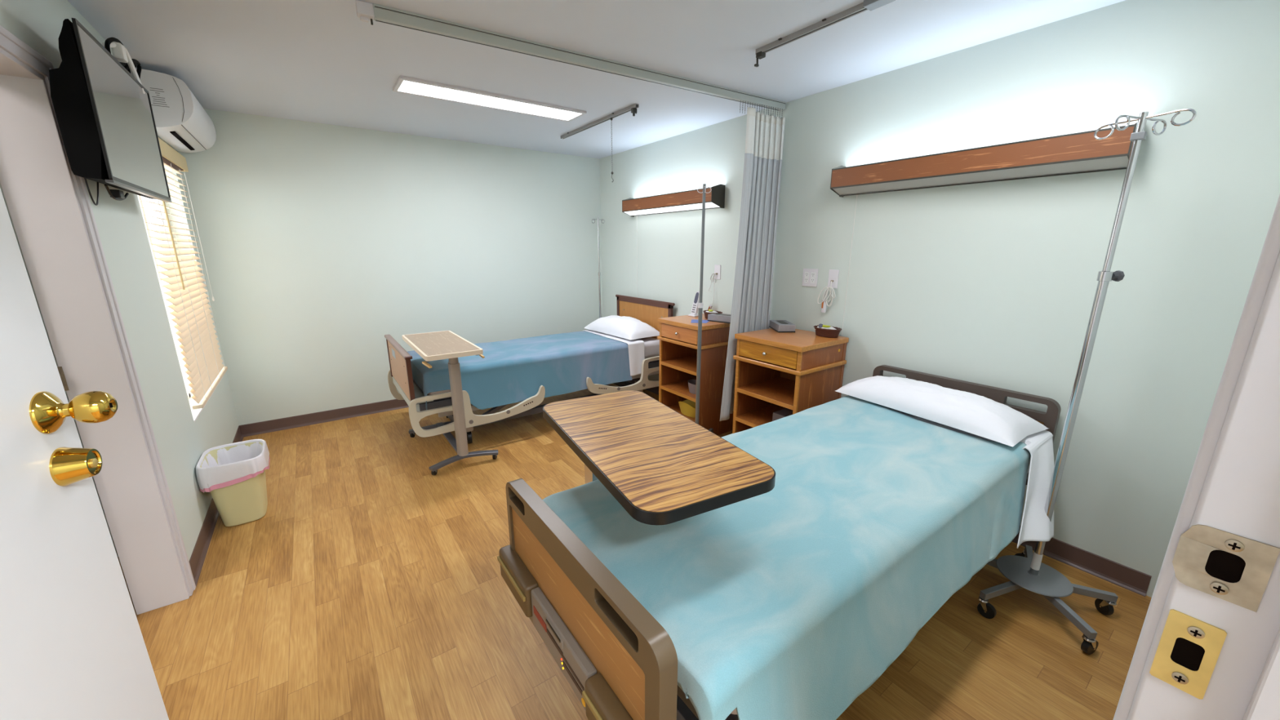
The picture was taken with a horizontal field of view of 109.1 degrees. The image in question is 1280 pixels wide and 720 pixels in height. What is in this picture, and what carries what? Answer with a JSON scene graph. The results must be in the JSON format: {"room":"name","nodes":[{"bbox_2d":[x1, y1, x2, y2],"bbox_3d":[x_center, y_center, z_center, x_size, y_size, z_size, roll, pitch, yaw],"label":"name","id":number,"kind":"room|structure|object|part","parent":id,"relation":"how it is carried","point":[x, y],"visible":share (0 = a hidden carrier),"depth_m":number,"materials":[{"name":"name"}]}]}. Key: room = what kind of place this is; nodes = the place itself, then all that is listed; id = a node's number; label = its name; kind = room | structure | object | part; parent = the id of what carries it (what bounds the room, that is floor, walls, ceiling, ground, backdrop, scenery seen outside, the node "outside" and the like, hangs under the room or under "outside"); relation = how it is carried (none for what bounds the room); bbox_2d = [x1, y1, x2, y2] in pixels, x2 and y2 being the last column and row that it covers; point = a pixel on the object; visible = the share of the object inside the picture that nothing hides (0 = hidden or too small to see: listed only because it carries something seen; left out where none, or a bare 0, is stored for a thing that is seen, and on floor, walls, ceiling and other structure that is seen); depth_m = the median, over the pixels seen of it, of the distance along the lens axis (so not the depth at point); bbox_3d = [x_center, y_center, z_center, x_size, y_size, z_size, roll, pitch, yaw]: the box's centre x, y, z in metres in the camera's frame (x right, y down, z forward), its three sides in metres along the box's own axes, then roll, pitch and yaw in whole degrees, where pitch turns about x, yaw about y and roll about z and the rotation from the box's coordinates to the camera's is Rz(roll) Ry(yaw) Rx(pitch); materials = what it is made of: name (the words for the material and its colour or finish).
{"room":"hospital room","nodes":[
{"label":"hospital room","id":0,"kind":"room"},
{"bbox_2d":[0,184,118,556],"bbox_3d":[-3.076,-0.140,1.686,1.505,2.440,0.100,-10,17,-34],"label":"wall","id":1,"kind":"structure","parent":0,"point":[0,184],"depth_m":1.98,"materials":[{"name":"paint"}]},
{"bbox_2d":[0,0,238,561],"bbox_3d":[-1.894,-0.086,1.464,0.150,2.440,4.790,-10,17,-34],"label":"wall","id":2,"kind":"structure","parent":0,"point":[181,442],"depth_m":2.09,"materials":[{"name":"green paint"}]},
{"bbox_2d":[0,47,189,614],"bbox_3d":[-1.773,0.146,1.347,0.159,2.045,0.935,-10,17,-34],"label":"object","id":3,"kind":"structure","parent":2,"relation":"attached to","point":[37,183],"depth_m":1.65,"materials":[{"name":"white paint"}]},
{"bbox_2d":[57,366,69,391],"bbox_3d":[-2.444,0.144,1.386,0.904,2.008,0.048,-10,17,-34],"label":"strike plate","id":4,"kind":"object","parent":3,"relation":"attached to","point":[60,368],"depth_m":1.65,"materials":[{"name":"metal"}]},
{"bbox_2d":[0,25,195,595],"bbox_3d":[-1.705,0.108,1.388,0.017,2.099,1.043,-10,17,-34],"label":"trim","id":5,"kind":"structure","parent":2,"relation":"attached to","point":[9,42],"depth_m":1.73,"materials":[{"name":"white paint"}]},
{"bbox_2d":[48,17,171,205],"bbox_3d":[-2.186,-1.008,1.907,0.133,0.748,1.126,-10,17,-34],"label":"television","id":6,"kind":"object","parent":2,"relation":"attached to","point":[104,114],"visible":1,"depth_m":1.61,"materials":[{"name":"black plastic"}]},
{"bbox_3d":[-2.075,-0.699,1.909,0.020,0.009,0.874,-10,17,-34],"label":"trim","id":7,"kind":"part","parent":6,"relation":"part of","materials":[{"name":"silver metal"}]},
{"bbox_2d":[130,68,216,152],"bbox_3d":[-2.836,-1.494,2.812,0.235,0.282,0.847,-10,17,-34],"label":"air conditioner","id":8,"kind":"object","parent":2,"relation":"attached to","point":[181,122],"visible":0.96,"depth_m":2.53,"materials":[{"name":"plastic"}]},
{"bbox_2d":[149,87,169,107],"bbox_3d":[-2.605,-1.421,2.466,0.070,0.087,0.001,-10,17,-34],"label":"print","id":9,"kind":"object","parent":8,"relation":"attached to","point":[159,96],"depth_m":2.47},
{"bbox_2d":[137,195,222,422],"bbox_3d":[-2.838,-0.497,2.734,0.137,1.530,1.125,-10,17,-34],"label":"window","id":10,"kind":"structure","parent":2,"relation":"in","point":[195,413],"depth_m":2.83,"materials":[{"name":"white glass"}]},
{"bbox_3d":[-2.877,-0.490,2.707,0.040,1.530,1.125,-10,17,-34],"label":"frame","id":11,"kind":"part","parent":10,"relation":"part of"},
{"bbox_3d":[-2.877,-0.490,2.707,0.006,1.450,1.045,-10,17,-34],"label":"glass","id":12,"kind":"part","parent":10,"relation":"part of","materials":[{"name":"white"}]},
{"bbox_2d":[139,137,227,409],"bbox_3d":[-2.769,-0.535,2.782,0.083,1.469,1.115,-10,17,-34],"label":"window blind","id":13,"kind":"object","parent":10,"relation":"attached to","point":[205,371],"visible":0.9,"depth_m":2.73,"materials":[{"name":"beige plastic"}]},
{"bbox_3d":[-2.771,-1.180,2.612,0.060,0.045,1.040,-10,17,-34],"label":"head rail","id":14,"kind":"part","parent":13,"relation":"part of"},
{"bbox_3d":[-3.010,-0.828,3.115,0.012,0.850,0.027,-10,17,-34],"label":"cord","id":15,"kind":"part","parent":13,"relation":"part of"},
{"bbox_3d":[-2.764,0.161,2.946,0.044,0.022,1.046,-10,17,-34],"label":"rail","id":16,"kind":"part","parent":13,"relation":"part of","materials":[{"name":"beige plastic"}]},
{"bbox_3d":[-2.823,0.238,2.926,0.102,0.012,1.123,-10,17,-34],"label":"sill","id":17,"kind":"part","parent":10,"relation":"part of","materials":[{"name":"white paint"}]},
{"bbox_2d":[189,425,243,586],"bbox_3d":[-2.614,0.776,2.860,0.016,0.098,2.078,-10,17,-34],"label":"baseboard","id":18,"kind":"structure","parent":2,"relation":"attached to","point":[197,557],"depth_m":2.33,"materials":[{"name":"brown plastic"}]},
{"bbox_2d":[176,108,602,425],"bbox_3d":[-1.933,-0.803,4.369,3.572,2.440,0.120,-10,17,-34],"label":"wall","id":19,"kind":"structure","parent":0,"point":[320,242],"depth_m":3.96,"materials":[{"name":"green paint"}]},
{"bbox_2d":[239,399,408,436],"bbox_3d":[-1.832,0.337,4.638,3.418,0.098,0.016,-10,17,-34],"label":"baseboard","id":20,"kind":"structure","parent":19,"relation":"attached to","point":[273,425],"depth_m":3.97,"materials":[{"name":"brown plastic"}]},
{"bbox_2d":[67,0,1125,158],"bbox_3d":[0.032,-1.315,1.220,6.600,0.060,7.600,-10,17,-34],"label":"ceiling","id":21,"kind":"structure","parent":0,"point":[306,60],"depth_m":2.31,"materials":[{"name":"paint"}]},
{"bbox_2d":[392,75,586,121],"bbox_3d":[-0.958,-1.728,3.054,1.210,0.014,0.280,-10,17,-34],"label":"recessed light","id":22,"kind":"object","parent":21,"relation":"in","point":[406,85],"visible":1,"depth_m":2.99,"materials":[{"name":"white paint"}]},
{"bbox_2d":[355,0,786,111],"bbox_3d":[-0.077,-1.555,2.463,2.490,0.068,0.048,-8,16,-31],"label":"track","id":23,"kind":"object","parent":21,"relation":"attached to","point":[366,11],"visible":1,"depth_m":2.21,"materials":[{"name":"metal"}]},
{"bbox_2d":[720,100,785,421],"bbox_3d":[0.755,-0.639,3.188,0.558,2.104,0.148,-10,17,-34],"label":"privacy curtain","id":24,"kind":"object","parent":23,"relation":"hanging from","point":[754,266],"visible":0.84,"depth_m":3.15,"materials":[{"name":"fabric"}]},
{"bbox_3d":[0.815,-1.480,3.024,0.409,0.255,0.113,-10,17,-34],"label":"net panel","id":25,"kind":"part","parent":24,"relation":"part of","materials":[{"name":"white fabric"}]},
{"bbox_2d":[560,103,639,138],"bbox_3d":[-0.354,-1.830,3.576,0.044,0.068,1.150,-10,17,-34],"label":"rail","id":26,"kind":"object","parent":21,"relation":"attached to","point":[633,108],"visible":1,"depth_m":3.44,"materials":[{"name":"metal"}]},
{"bbox_2d":[610,117,613,182],"bbox_3d":[-0.211,-1.578,3.433,0.020,0.452,0.019,3,14,11],"label":"chain","id":27,"kind":"object","parent":26,"relation":"hanging from","point":[611,118],"visible":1,"depth_m":3.43,"materials":[{"name":"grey metal"}]},
{"bbox_2d":[754,0,895,66],"bbox_3d":[0.778,-1.441,2.018,0.060,0.078,0.660,-10,17,-34],"label":"rail","id":28,"kind":"object","parent":21,"relation":"attached to","point":[870,5],"visible":1,"depth_m":1.98,"materials":[{"name":"metal"}]},
{"bbox_2d":[117,383,1151,719],"bbox_3d":[0.034,1.113,1.819,6.600,0.060,7.600,-10,17,-34],"label":"floor","id":29,"kind":"structure","parent":0,"point":[370,584],"depth_m":1.88,"materials":[{"name":"wood"}]},
{"bbox_2d":[195,439,270,526],"bbox_3d":[-2.263,0.698,2.575,0.295,0.381,0.359,-10,17,-34],"label":"waste bin","id":30,"kind":"object","parent":29,"relation":"on","point":[233,474],"visible":1,"depth_m":2.49,"materials":[{"name":"yellow plastic"}]},
{"bbox_2d":[401,330,497,475],"bbox_3d":[-1.401,0.272,3.328,0.466,0.851,0.969,-10,17,-34],"label":"table","id":31,"kind":"object","parent":29,"relation":"on","point":[445,344],"visible":0.96,"depth_m":3.09,"materials":[{"name":"beige plastic"}]},
{"bbox_3d":[-1.315,0.029,2.813,0.086,0.033,0.018,10,17,36],"label":"lever","id":32,"kind":"part","parent":31,"relation":"part of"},
{"bbox_2d":[384,294,675,443],"bbox_3d":[-0.896,0.007,4.129,2.360,0.981,1.022,-10,17,-34],"label":"hospital bed","id":33,"kind":"object","parent":29,"relation":"on","point":[647,311],"visible":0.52,"depth_m":3.60,"materials":[{"name":"beige plastic"}]},
{"bbox_3d":[-1.742,0.148,4.164,0.985,0.292,0.028,-10,17,-34],"label":"rail","id":34,"kind":"part","parent":33,"relation":"part of","materials":[{"name":"beige plastic"}]},
{"bbox_3d":[-1.825,0.056,3.456,0.015,0.320,0.890,-10,17,-34],"label":"footboard","id":35,"kind":"part","parent":33,"relation":"part of","materials":[{"name":"brown wood"}]},
{"bbox_3d":[-1.169,0.339,3.387,0.985,0.292,0.028,-10,17,-34],"label":"rail","id":36,"kind":"part","parent":33,"relation":"part of","materials":[{"name":"beige plastic"}]},
{"bbox_3d":[-0.879,0.244,4.207,1.700,0.263,0.730,-10,17,-34],"label":"frame","id":37,"kind":"part","parent":33,"relation":"part of","materials":[{"name":"grey paint"}]},
{"bbox_2d":[427,337,659,395],"bbox_3d":[-0.871,-0.046,4.141,2.160,0.165,0.840,-10,17,-34],"label":"mattress","id":38,"kind":"object","parent":33,"relation":"on","point":[651,345],"visible":0.15,"depth_m":4.33,"materials":[{"name":"white fabric"}]},
{"bbox_2d":[407,330,631,409],"bbox_3d":[-1.047,0.065,4.019,1.746,0.366,0.928,-10,17,-34],"label":"blanket","id":39,"kind":"object","parent":38,"relation":"on","point":[513,371],"visible":0.78,"depth_m":3.72,"materials":[{"name":"blue fabric"}]},
{"bbox_2d":[582,328,644,376],"bbox_3d":[-0.270,-0.097,4.538,0.180,0.303,0.889,-10,17,-34],"label":"sheet","id":40,"kind":"object","parent":38,"relation":"on","point":[636,347],"visible":0.73,"depth_m":4.21,"materials":[{"name":"white fabric"}]},
{"bbox_2d":[584,315,659,340],"bbox_3d":[-0.185,-0.353,4.591,0.400,0.172,0.820,-11,17,-37],"label":"pillow","id":41,"kind":"object","parent":38,"relation":"on","point":[630,328],"visible":0.98,"depth_m":4.39,"materials":[{"name":"white fabric"}]},
{"bbox_3d":[-0.051,0.147,4.164,0.985,0.292,0.028,-10,17,-34],"label":"rail","id":42,"kind":"part","parent":33,"relation":"part of","materials":[{"name":"beige plastic"}]},
{"bbox_3d":[0.029,-0.334,4.728,0.017,0.555,0.910,-10,17,-34],"label":"headboard","id":43,"kind":"part","parent":33,"relation":"part of","materials":[{"name":"brown wood"}]},
{"bbox_3d":[0.029,-0.347,4.725,0.030,0.582,0.990,-10,17,-34],"label":"dark frame","id":44,"kind":"part","parent":33,"relation":"part of","materials":[{"name":"brown wood"}]},
{"bbox_2d":[591,217,604,318],"bbox_3d":[-0.457,-0.675,5.185,0.243,1.800,0.243,-10,17,-34],"label":"pole","id":45,"kind":"object","parent":29,"relation":"on","point":[602,220],"visible":0.34,"depth_m":5.10,"materials":[{"name":"silver metal"}]},
{"bbox_2d":[542,390,775,524],"bbox_3d":[0.012,0.673,1.595,0.457,0.901,0.864,-7,16,-27],"label":"table","id":46,"kind":"object","parent":29,"relation":"on","point":[663,467],"visible":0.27,"depth_m":1.31,"materials":[{"name":"laminate"}]},
{"bbox_2d":[657,313,733,435],"bbox_3d":[0.485,0.120,3.790,0.513,0.922,0.516,-10,17,-34],"label":"nightstand","id":47,"kind":"object","parent":29,"relation":"on","point":[678,337],"visible":0.5,"depth_m":3.62,"materials":[{"name":"brown wood"}]},
{"bbox_2d":[661,377,696,398],"bbox_3d":[0.496,0.236,3.826,0.472,0.020,0.448,-10,17,-34],"label":"shelf","id":48,"kind":"object","parent":47,"relation":"attached to","point":[679,387],"depth_m":3.81,"materials":[{"name":"brown wood"}]},
{"bbox_3d":[0.368,0.082,3.987,0.470,0.902,0.016,-10,17,-34],"label":"panel","id":49,"kind":"part","parent":47,"relation":"part of","materials":[{"name":"brown wood"}]},
{"bbox_2d":[662,355,697,372],"bbox_3d":[0.496,0.030,3.775,0.472,0.020,0.448,-10,17,-34],"label":"shelf","id":50,"kind":"object","parent":47,"relation":"attached to","point":[686,363],"depth_m":3.76,"materials":[{"name":"brown wood"}]},
{"bbox_3d":[0.444,-0.232,3.672,0.352,0.109,0.430,-10,17,-34],"label":"drawer","id":51,"kind":"part","parent":47,"relation":"part of","materials":[{"name":"brown wood"}]},
{"bbox_2d":[668,404,694,422],"bbox_3d":[0.496,0.440,3.876,0.472,0.020,0.448,-10,17,-34],"label":"shelf","id":52,"kind":"object","parent":47,"relation":"attached to","point":[676,407],"depth_m":3.90,"materials":[{"name":"brown wood"}]},
{"bbox_2d":[678,399,695,417],"bbox_3d":[0.419,0.392,3.776,0.143,0.119,0.260,-10,17,-34],"label":"basin","id":53,"kind":"object","parent":47,"relation":"on","point":[687,407],"visible":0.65,"depth_m":3.74,"materials":[{"name":"plastic"}]},
{"bbox_2d":[688,379,696,394],"bbox_3d":[0.462,0.220,3.670,0.132,0.084,0.180,-10,17,-34],"label":"cup","id":54,"kind":"object","parent":47,"relation":"on","point":[691,383],"visible":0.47,"depth_m":3.65,"materials":[{"name":"plastic"}]},
{"bbox_3d":[0.491,-0.170,3.723,0.498,0.027,0.516,-10,17,-34],"label":"moulding","id":55,"kind":"part","parent":47,"relation":"part of","materials":[{"name":"brown wood"}]},
{"bbox_2d":[687,291,699,316],"bbox_3d":[0.469,-0.474,3.840,0.098,0.208,0.090,-10,17,-34],"label":"cordless phone","id":56,"kind":"object","parent":47,"relation":"on","point":[695,308],"visible":0.91,"depth_m":3.83,"materials":[{"name":"white plastic"}]},
{"bbox_2d":[690,319,709,323],"bbox_3d":[0.470,-0.302,3.576,0.156,0.002,0.165,4,14,14],"label":"leaflet","id":57,"kind":"object","parent":47,"relation":"on","point":[693,321],"visible":0.75,"depth_m":3.58,"materials":[{"name":"blue paper"}]},
{"bbox_2d":[702,310,722,319],"bbox_3d":[0.592,-0.366,3.710,0.124,0.059,0.186,-10,17,-34],"label":"wicker basket","id":58,"kind":"object","parent":47,"relation":"on","point":[705,313],"visible":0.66,"depth_m":3.70,"materials":[{"name":"brown wicker"}]},
{"bbox_3d":[0.638,0.172,3.621,0.470,0.902,0.016,-10,17,-34],"label":"panel","id":59,"kind":"part","parent":47,"relation":"part of","materials":[{"name":"brown wood"}]},
{"bbox_2d":[707,313,730,323],"bbox_3d":[0.658,-0.328,3.572,0.226,0.053,0.116,11,18,39],"label":"tissue box","id":60,"kind":"object","parent":47,"relation":"on","point":[718,317],"visible":0.56,"depth_m":3.54,"materials":[{"name":"grey cardboard"}]},
{"bbox_2d":[695,183,713,432],"bbox_3d":[0.405,-0.227,3.188,0.513,1.885,0.498,-10,17,-34],"label":"pole","id":61,"kind":"object","parent":29,"relation":"on","point":[700,304],"visible":0.41,"depth_m":3.14,"materials":[{"name":"silver metal"}]},
{"bbox_2d":[497,364,1061,719],"bbox_3d":[0.735,0.658,1.863,2.373,0.800,0.860,-10,17,-34],"label":"hospital bed","id":62,"kind":"object","parent":29,"relation":"on","point":[620,662],"visible":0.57,"depth_m":1.10,"materials":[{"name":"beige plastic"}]},
{"bbox_3d":[-0.209,0.751,1.201,0.032,0.122,0.336,-10,17,-34],"label":"control panel","id":63,"kind":"part","parent":62,"relation":"part of","materials":[{"name":"grey plastic"}]},
{"bbox_3d":[-0.185,0.612,1.182,0.025,0.188,0.723,-10,17,-34],"label":"foot panel","id":64,"kind":"part","parent":62,"relation":"part of","materials":[{"name":"brown wood"}]},
{"bbox_3d":[-0.177,0.649,1.182,0.043,0.425,0.790,-10,17,-34],"label":"footboard","id":65,"kind":"part","parent":62,"relation":"part of","materials":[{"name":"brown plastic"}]},
{"bbox_3d":[0.776,0.786,1.926,1.820,0.303,0.710,-10,17,-34],"label":"frame","id":66,"kind":"part","parent":62,"relation":"part of","materials":[{"name":"grey paint"}]},
{"bbox_2d":[730,457,1031,714],"bbox_3d":[0.798,0.488,1.887,2.095,0.160,0.870,-10,17,-34],"label":"mattress","id":67,"kind":"object","parent":62,"relation":"on","point":[734,712],"visible":0.09,"depth_m":0.99,"materials":[{"name":"blue fabric"}]},
{"bbox_2d":[542,395,1031,719],"bbox_3d":[0.673,0.562,1.784,1.936,0.296,0.969,-10,17,-34],"label":"blanket","id":68,"kind":"object","parent":67,"relation":"on","point":[790,601],"visible":0.82,"depth_m":1.34,"materials":[{"name":"blue fabric"}]},
{"bbox_2d":[878,404,1054,548],"bbox_3d":[1.452,0.455,2.278,0.571,0.327,1.038,-10,17,-34],"label":"sheet","id":69,"kind":"object","parent":67,"relation":"on","point":[1036,526],"visible":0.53,"depth_m":1.91,"materials":[{"name":"white fabric"}]},
{"bbox_2d":[835,375,1048,446],"bbox_3d":[1.496,0.196,2.356,0.387,0.141,0.880,-8,16,-30],"label":"pillow","id":70,"kind":"object","parent":69,"relation":"on","point":[983,416],"visible":1,"depth_m":2.18,"materials":[{"name":"white fabric"}]},
{"bbox_3d":[1.683,0.320,2.480,0.040,0.440,0.860,-10,17,-34],"label":"headboard","id":71,"kind":"part","parent":62,"relation":"part of","materials":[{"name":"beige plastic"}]},
{"bbox_2d":[732,328,848,433],"bbox_3d":[0.986,0.288,3.111,0.513,0.922,0.536,-10,17,-34],"label":"nightstand","id":72,"kind":"object","parent":29,"relation":"on","point":[799,371],"visible":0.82,"depth_m":2.95,"materials":[{"name":"brown wood"}]},
{"bbox_3d":[0.863,0.247,3.317,0.470,0.902,0.016,-10,17,-34],"label":"panel","id":73,"kind":"part","parent":72,"relation":"part of","materials":[{"name":"brown wood"}]},
{"bbox_2d":[736,404,785,425],"bbox_3d":[0.997,0.420,3.151,0.472,0.020,0.468,-10,17,-34],"label":"shelf","id":74,"kind":"object","parent":72,"relation":"attached to","point":[762,415],"depth_m":3.23,"materials":[{"name":"brown wood"}]},
{"bbox_2d":[738,377,795,405],"bbox_3d":[0.997,0.214,3.100,0.472,0.020,0.468,-10,17,-34],"label":"shelf","id":75,"kind":"object","parent":72,"relation":"attached to","point":[780,391],"depth_m":3.10,"materials":[{"name":"brown wood"}]},
{"bbox_3d":[0.944,-0.065,2.993,0.352,0.109,0.450,-10,17,-34],"label":"drawer","id":76,"kind":"part","parent":72,"relation":"part of","materials":[{"name":"brown wood"}]},
{"bbox_2d":[768,320,795,332],"bbox_3d":[1.002,-0.240,3.214,0.116,0.053,0.226,0,14,0],"label":"tissue box","id":77,"kind":"object","parent":72,"relation":"on","point":[779,326],"visible":1,"depth_m":3.12,"materials":[{"name":"grey cardboard"}]},
{"bbox_2d":[772,408,792,421],"bbox_3d":[1.028,0.395,3.060,0.180,0.072,0.200,-10,17,-34],"label":"basin","id":78,"kind":"object","parent":72,"relation":"on","point":[778,415],"visible":0.2,"depth_m":3.07,"materials":[{"name":"grey plastic"}]},
{"bbox_3d":[1.192,0.253,3.254,0.008,0.880,0.468,-10,17,-34],"label":"panel","id":79,"kind":"part","parent":72,"relation":"part of","materials":[{"name":"brown wood"}]},
{"bbox_3d":[0.992,-0.002,3.044,0.498,0.027,0.536,-10,17,-34],"label":"moulding","id":80,"kind":"part","parent":72,"relation":"part of","materials":[{"name":"brown wood"}]},
{"bbox_3d":[1.145,0.341,2.935,0.470,0.902,0.016,-10,17,-34],"label":"panel","id":81,"kind":"part","parent":72,"relation":"part of","materials":[{"name":"brown wood"}]},
{"bbox_2d":[813,324,841,337],"bbox_3d":[1.221,-0.185,2.974,0.124,0.059,0.186,-10,17,-34],"label":"wicker basket","id":82,"kind":"object","parent":72,"relation":"on","point":[829,333],"visible":0.83,"depth_m":2.93,"materials":[{"name":"brown wicker"}]},
{"bbox_2d":[814,325,836,329],"bbox_3d":[1.214,-0.208,2.978,0.080,0.034,0.120,-10,17,-34],"label":"tissue wad","id":83,"kind":"object","parent":82,"relation":"in","point":[830,327],"visible":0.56,"depth_m":2.95,"materials":[{"name":"white paper"}]},
{"bbox_2d":[977,108,1196,654],"bbox_3d":[1.669,0.103,1.769,0.551,1.922,0.529,-10,17,-34],"label":"pole","id":84,"kind":"object","parent":29,"relation":"on","point":[1026,570],"visible":0.9,"depth_m":1.79,"materials":[{"name":"silver metal"}]},
{"bbox_3d":[1.596,0.916,2.076,0.024,0.043,0.263,-9,17,-33],"label":"leg","id":85,"kind":"part","parent":84,"relation":"part of","materials":[{"name":"silver metal"}]},
{"bbox_3d":[1.537,0.956,1.913,0.263,0.043,0.024,-4,14,-16],"label":"leg","id":86,"kind":"part","parent":84,"relation":"part of","materials":[{"name":"silver metal"}]},
{"bbox_3d":[1.773,0.917,2.072,0.024,0.043,0.263,10,17,36],"label":"leg","id":87,"kind":"part","parent":84,"relation":"part of","materials":[{"name":"silver metal"}]},
{"bbox_3d":[1.678,0.982,1.809,0.024,0.043,0.263,0,14,1],"label":"leg","id":88,"kind":"part","parent":84,"relation":"part of","materials":[{"name":"silver metal"}]},
{"bbox_3d":[1.824,0.958,1.907,0.263,0.043,0.024,5,15,19],"label":"leg","id":89,"kind":"part","parent":84,"relation":"part of","materials":[{"name":"silver metal"}]},
{"bbox_3d":[1.715,-0.303,1.647,0.038,0.040,0.040,0,14,0],"label":"tightening knob","id":90,"kind":"part","parent":84,"relation":"part of","materials":[{"name":"grey paint"}]},
{"bbox_2d":[599,0,1279,597],"bbox_3d":[0.963,-0.596,3.522,0.120,2.440,4.910,-10,17,-34],"label":"wall","id":91,"kind":"structure","parent":0,"point":[994,284],"depth_m":2.11,"materials":[{"name":"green paint"}]},
{"bbox_2d":[622,184,725,297],"bbox_3d":[0.250,-1.002,4.208,0.145,1.042,1.270,-10,17,-34],"label":"wall light","id":92,"kind":"object","parent":91,"relation":"attached to","point":[690,200],"depth_m":3.96,"materials":[{"name":"brown wood"}]},
{"bbox_3d":[-0.030,-1.033,4.697,0.009,0.867,0.009,-10,17,-34],"label":"pull cord","id":93,"kind":"part","parent":92,"relation":"part of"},
{"bbox_3d":[0.196,-1.417,4.065,0.009,0.097,1.262,-10,17,-34],"label":"panel","id":94,"kind":"part","parent":92,"relation":"part of","materials":[{"name":"brown wood"}]},
{"bbox_2d":[714,264,720,279],"bbox_3d":[0.644,-0.736,3.819,0.020,0.120,0.070,-10,17,-34],"label":"plate","id":95,"kind":"object","parent":91,"relation":"attached to","point":[717,268],"visible":1,"depth_m":3.82,"materials":[{"name":"plastic"}]},
{"bbox_2d":[707,273,716,310],"bbox_3d":[0.602,-0.568,3.870,0.050,0.336,0.081,-10,17,-34],"label":"cord","id":96,"kind":"object","parent":95,"relation":"hanging from","point":[710,306],"visible":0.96,"depth_m":3.86,"materials":[{"name":"white plastic"}]},
{"bbox_2d":[801,268,818,287],"bbox_3d":[1.165,-0.564,3.123,0.009,0.120,0.117,-10,17,-34],"label":"power outlet","id":97,"kind":"object","parent":91,"relation":"attached to","point":[810,276],"visible":1,"depth_m":3.12,"materials":[{"name":"white plastic"}]},
{"bbox_2d":[804,271,808,283],"bbox_3d":[1.149,-0.569,3.142,0.003,0.074,0.034,-10,17,-34],"label":"socket","id":98,"kind":"object","parent":97,"relation":"attached to","point":[806,273],"depth_m":3.14,"materials":[{"name":"white plastic"}]},
{"bbox_2d":[810,272,815,283],"bbox_3d":[1.177,-0.559,3.103,0.003,0.074,0.034,-10,17,-34],"label":"socket","id":99,"kind":"object","parent":97,"relation":"attached to","point":[812,274],"depth_m":3.10,"materials":[{"name":"white plastic"}]},
{"bbox_2d":[827,269,839,288],"bbox_3d":[1.261,-0.530,2.983,0.020,0.120,0.070,-10,17,-34],"label":"plate","id":100,"kind":"object","parent":91,"relation":"attached to","point":[833,273],"visible":0.84,"depth_m":2.98,"materials":[{"name":"plastic"}]},
{"bbox_2d":[817,280,835,312],"bbox_3d":[1.237,-0.415,3.009,0.036,0.210,0.120,-10,17,-34],"label":"cord","id":101,"kind":"object","parent":100,"relation":"hanging from","point":[824,303],"visible":1,"depth_m":3.01,"materials":[{"name":"white plastic"}]},
{"bbox_2d":[821,299,826,312],"bbox_3d":[1.230,-0.361,3.046,0.020,0.088,0.028,-10,17,-34],"label":"switch","id":102,"kind":"object","parent":101,"relation":"attached to","point":[824,301],"depth_m":3.04,"materials":[{"name":"white plastic"}]},
{"bbox_2d":[626,377,1151,596],"bbox_3d":[0.884,0.542,3.797,0.016,0.098,4.583,-10,17,-34],"label":"baseboard","id":103,"kind":"structure","parent":91,"relation":"attached to","point":[1136,581],"depth_m":2.13,"materials":[{"name":"brown plastic"}]},
{"bbox_2d":[830,122,1137,335],"bbox_3d":[1.584,-0.542,2.404,0.145,1.072,1.270,-10,17,-34],"label":"wall light","id":104,"kind":"object","parent":91,"relation":"attached to","point":[1079,153],"depth_m":2.12,"materials":[{"name":"brown wood"}]},
{"bbox_3d":[1.318,-0.568,2.873,0.009,0.897,0.009,-10,17,-34],"label":"pull cord","id":105,"kind":"part","parent":104,"relation":"part of","materials":[{"name":"white"}]},
{"bbox_3d":[1.640,-0.976,2.338,0.006,0.145,1.262,-10,17,-34],"label":"plate","id":106,"kind":"part","parent":104,"relation":"part of","materials":[{"name":"white plastic"}]},
{"bbox_3d":[0.918,0.118,0.630,3.422,2.440,0.120,-10,17,-34],"label":"wall","id":107,"kind":"structure","parent":0,"visible":0},
{"bbox_2d":[0,187,168,719],"bbox_3d":[-0.671,0.390,0.333,0.120,2.030,1.148,-7,16,-28],"label":"door","id":108,"kind":"structure","parent":107,"relation":"in","point":[73,646],"depth_m":0.70,"materials":[{"name":"white paint"}]},
{"bbox_3d":[-0.900,0.077,0.732,0.081,0.067,0.067,-10,17,-34],"label":"knob","id":109,"kind":"part","parent":108,"relation":"part of","materials":[{"name":"gold metal"}]},
{"bbox_2d":[1149,608,1226,699],"bbox_3d":[0.470,0.253,0.392,0.004,0.070,0.031,-10,17,-34],"label":"strike plate","id":110,"kind":"object","parent":107,"relation":"attached to","point":[1188,650],"visible":1,"depth_m":0.39,"materials":[{"name":"gold metal"}]},
{"bbox_2d":[1112,194,1279,719],"bbox_3d":[0.529,0.339,0.382,0.083,2.130,0.174,-10,17,-34],"label":"trim","id":111,"kind":"structure","parent":107,"relation":"attached to","point":[1233,485],"depth_m":0.36,"materials":[{"name":"white paint"}]},
{"bbox_2d":[1172,524,1279,612],"bbox_3d":[0.471,0.166,0.370,0.005,0.057,0.047,-9,16,-32],"label":"latch strike plate","id":112,"kind":"object","parent":107,"relation":"attached to","point":[1235,569],"visible":1,"depth_m":0.37,"materials":[{"name":"metal"}]}
]}

